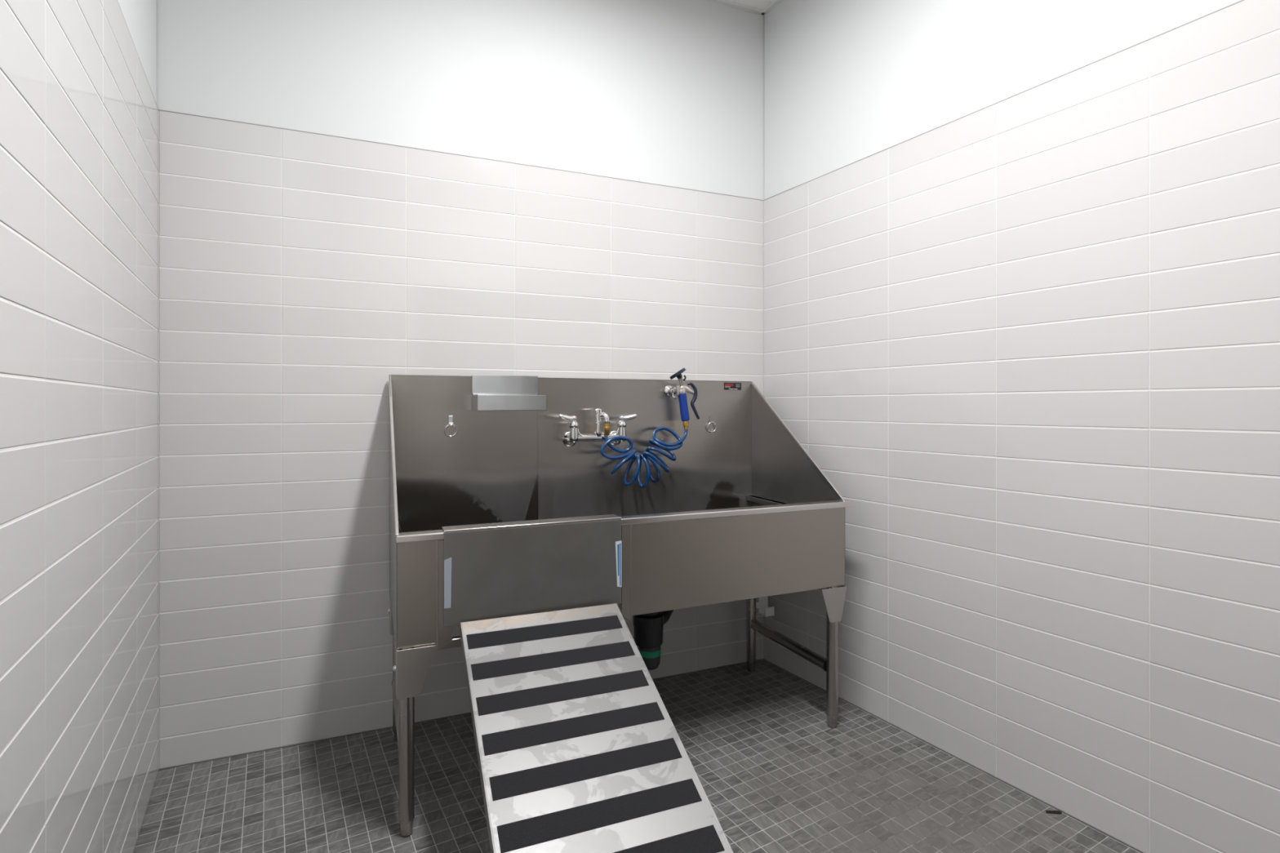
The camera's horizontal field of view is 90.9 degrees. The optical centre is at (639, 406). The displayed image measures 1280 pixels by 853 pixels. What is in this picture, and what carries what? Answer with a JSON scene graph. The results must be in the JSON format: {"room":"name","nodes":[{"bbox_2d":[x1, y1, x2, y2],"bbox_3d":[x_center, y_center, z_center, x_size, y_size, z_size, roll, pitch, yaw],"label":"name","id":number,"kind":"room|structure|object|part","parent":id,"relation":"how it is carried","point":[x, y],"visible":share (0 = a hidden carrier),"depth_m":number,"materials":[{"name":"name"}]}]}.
{"room":"dog washing room","nodes":[
{"label":"dog washing room","id":0,"kind":"room"},
{"bbox_2d":[0,0,158,852],"bbox_3d":[-0.859,-0.354,0.731,0.121,3.170,2.976,0,0,-30],"label":"wall","id":1,"kind":"structure","parent":0,"point":[79,109],"depth_m":1.19,"materials":[{"name":"white tile"}]},
{"bbox_2d":[156,0,764,770],"bbox_3d":[-0.516,-0.354,2.549,2.558,3.170,0.120,0,0,-23],"label":"wall","id":2,"kind":"structure","parent":0,"point":[353,194],"depth_m":2.29,"materials":[{"name":"white tile"}]},
{"bbox_2d":[708,0,764,15],"bbox_3d":[-0.491,-1.834,2.489,2.318,0.013,0.022,0,0,-23],"label":"trim","id":3,"kind":"structure","parent":2,"relation":"attached to","point":[727,2],"depth_m":2.88,"materials":[{"name":"white paint"}]},
{"bbox_2d":[133,659,1140,852],"bbox_3d":[0.261,1.206,1.210,2.342,0.050,3.328,0,0,-30],"label":"floor","id":4,"kind":"structure","parent":0,"point":[761,745],"depth_m":1.93,"materials":[{"name":"tile"}]},
{"bbox_2d":[459,603,733,852],"bbox_3d":[-0.047,0.898,1.251,0.464,0.590,1.325,0,0,-22],"label":"ramp","id":5,"kind":"object","parent":4,"relation":"on","point":[579,748],"visible":1,"depth_m":1.46,"materials":[{"name":"metal"}]},
{"bbox_2d":[386,374,852,836],"bbox_3d":[-0.066,0.533,2.310,1.585,1.296,0.646,0,0,-23],"label":"tub","id":6,"kind":"object","parent":4,"relation":"on","point":[492,515],"visible":0.98,"depth_m":2.31,"materials":[{"name":"metal"}]},
{"bbox_3d":[-0.786,0.274,2.003,0.004,0.778,0.615,0,0,-23],"label":"panel","id":7,"kind":"part","parent":6,"relation":"part of","materials":[{"name":"silver metal"}]},
{"bbox_3d":[-0.750,0.966,1.985,0.045,0.045,0.486,0,0,-23],"label":"cross rail","id":8,"kind":"part","parent":6,"relation":"part of","materials":[{"name":"metal"}]},
{"bbox_3d":[-0.852,0.899,2.229,0.041,0.475,0.041,0,0,-23],"label":"leg","id":9,"kind":"part","parent":6,"relation":"part of","materials":[{"name":"metal"}]},
{"bbox_3d":[-0.645,0.899,1.742,0.041,0.475,0.041,0,0,-23],"label":"leg","id":10,"kind":"part","parent":6,"relation":"part of","materials":[{"name":"metal"}]},
{"bbox_3d":[-0.599,0.512,1.751,0.146,0.302,0.003,0,0,-23],"label":"apron panel","id":11,"kind":"part","parent":6,"relation":"part of","materials":[{"name":"metal"}]},
{"bbox_2d":[471,374,546,410],"bbox_3d":[-0.499,-0.053,2.398,0.256,0.134,0.144,0,0,-23],"label":"soap tray","id":12,"kind":"object","parent":6,"relation":"attached to","point":[490,393],"visible":1,"depth_m":2.40,"materials":[{"name":"metal"}]},
{"bbox_3d":[-0.525,-0.085,2.457,0.256,0.071,0.017,0,0,-23],"label":"hanger plate","id":13,"kind":"part","parent":12,"relation":"part of","materials":[{"name":"metal"}]},
{"bbox_3d":[-0.298,0.525,1.872,0.586,0.305,0.012,0,0,-23],"label":"guide frame","id":14,"kind":"part","parent":6,"relation":"part of","materials":[{"name":"metal"}]},
{"bbox_3d":[-0.199,0.274,2.598,1.553,0.779,0.012,0,0,-23],"label":"panel","id":15,"kind":"part","parent":6,"relation":"part of","materials":[{"name":"metal"}]},
{"bbox_2d":[559,408,637,446],"bbox_3d":[-0.173,0.086,2.546,0.330,0.155,0.105,0,0,-23],"label":"faucet","id":16,"kind":"object","parent":6,"relation":"attached to","point":[570,438],"visible":0.97,"depth_m":2.52,"materials":[{"name":"silver metal"}]},
{"bbox_3d":[-0.284,0.044,2.479,0.075,0.027,0.023,0,0,-31],"label":"lever handle","id":17,"kind":"part","parent":16,"relation":"part of","materials":[{"name":"silver metal"}]},
{"bbox_3d":[-0.048,0.044,2.578,0.076,0.027,0.023,0,0,-11],"label":"lever handle","id":18,"kind":"part","parent":16,"relation":"part of","materials":[{"name":"silver metal"}]},
{"bbox_2d":[663,385,679,399],"bbox_3d":[0.144,-0.062,2.693,0.050,0.060,0.086,0,0,-23],"label":"hook","id":19,"kind":"object","parent":6,"relation":"attached to","point":[669,391],"visible":1,"depth_m":2.69,"materials":[{"name":"silver metal"}]},
{"bbox_2d":[600,367,699,488],"bbox_3d":[0.040,0.086,2.601,0.462,0.498,0.099,0,0,-23],"label":"hose","id":20,"kind":"object","parent":19,"relation":"hanging from","point":[652,457],"visible":1,"depth_m":2.60,"materials":[{"name":"blue plastic"}]},
{"bbox_3d":[0.227,-0.024,2.683,0.054,0.158,0.022,0,0,-18],"label":"trigger lever","id":21,"kind":"part","parent":20,"relation":"part of","materials":[{"name":"black plastic"}]},
{"bbox_3d":[0.149,-0.060,2.674,0.015,0.056,0.048,0,0,-26],"label":"hook arm","id":22,"kind":"part","parent":19,"relation":"part of","materials":[{"name":"silver metal"}]},
{"bbox_3d":[0.349,0.512,2.161,0.896,0.302,0.004,0,0,-23],"label":"apron panel","id":23,"kind":"part","parent":6,"relation":"part of","materials":[{"name":"silver metal"}]},
{"bbox_3d":[0.497,0.899,2.813,0.041,0.475,0.041,0,0,-23],"label":"leg","id":24,"kind":"part","parent":6,"relation":"part of","materials":[{"name":"metal"}]},
{"bbox_3d":[0.604,0.966,2.571,0.045,0.045,0.486,0,0,-23],"label":"cross rail","id":25,"kind":"part","parent":6,"relation":"part of","materials":[{"name":"metal"}]},
{"bbox_3d":[0.637,0.274,2.619,0.003,0.778,0.615,0,0,-23],"label":"panel","id":26,"kind":"part","parent":6,"relation":"part of","materials":[{"name":"metal"}]},
{"bbox_3d":[0.710,0.899,2.328,0.041,0.475,0.041,0,0,-23],"label":"leg","id":27,"kind":"part","parent":6,"relation":"part of","materials":[{"name":"metal"}]},
{"bbox_2d":[1045,810,1062,813],"bbox_3d":[1.202,1.178,1.832,0.045,0.004,0.011,0,0,5],"label":"scrap","id":28,"kind":"object","parent":4,"relation":"on","point":[1047,811],"visible":1,"depth_m":1.83,"materials":[{"name":"black"}]},
{"bbox_2d":[730,0,774,9],"bbox_3d":[0.261,-1.854,1.210,2.522,0.030,3.508,0,0,-30],"label":"ceiling","id":29,"kind":"structure","parent":0,"point":[760,4],"depth_m":2.87,"materials":[{"name":"paint"}]},
{"bbox_2d":[763,0,1279,852],"bbox_3d":[1.381,-0.354,1.690,0.121,3.170,2.976,0,0,-30],"label":"wall","id":30,"kind":"structure","parent":0,"point":[1021,258],"depth_m":1.86,"materials":[{"name":"white tile"}]},
{"bbox_2d":[762,0,783,15],"bbox_3d":[1.325,-1.834,1.656,0.022,0.013,2.976,0,0,-30],"label":"trim","id":31,"kind":"structure","parent":30,"relation":"attached to","point":[775,2],"depth_m":2.88,"materials":[{"name":"white paint"}]}
]}

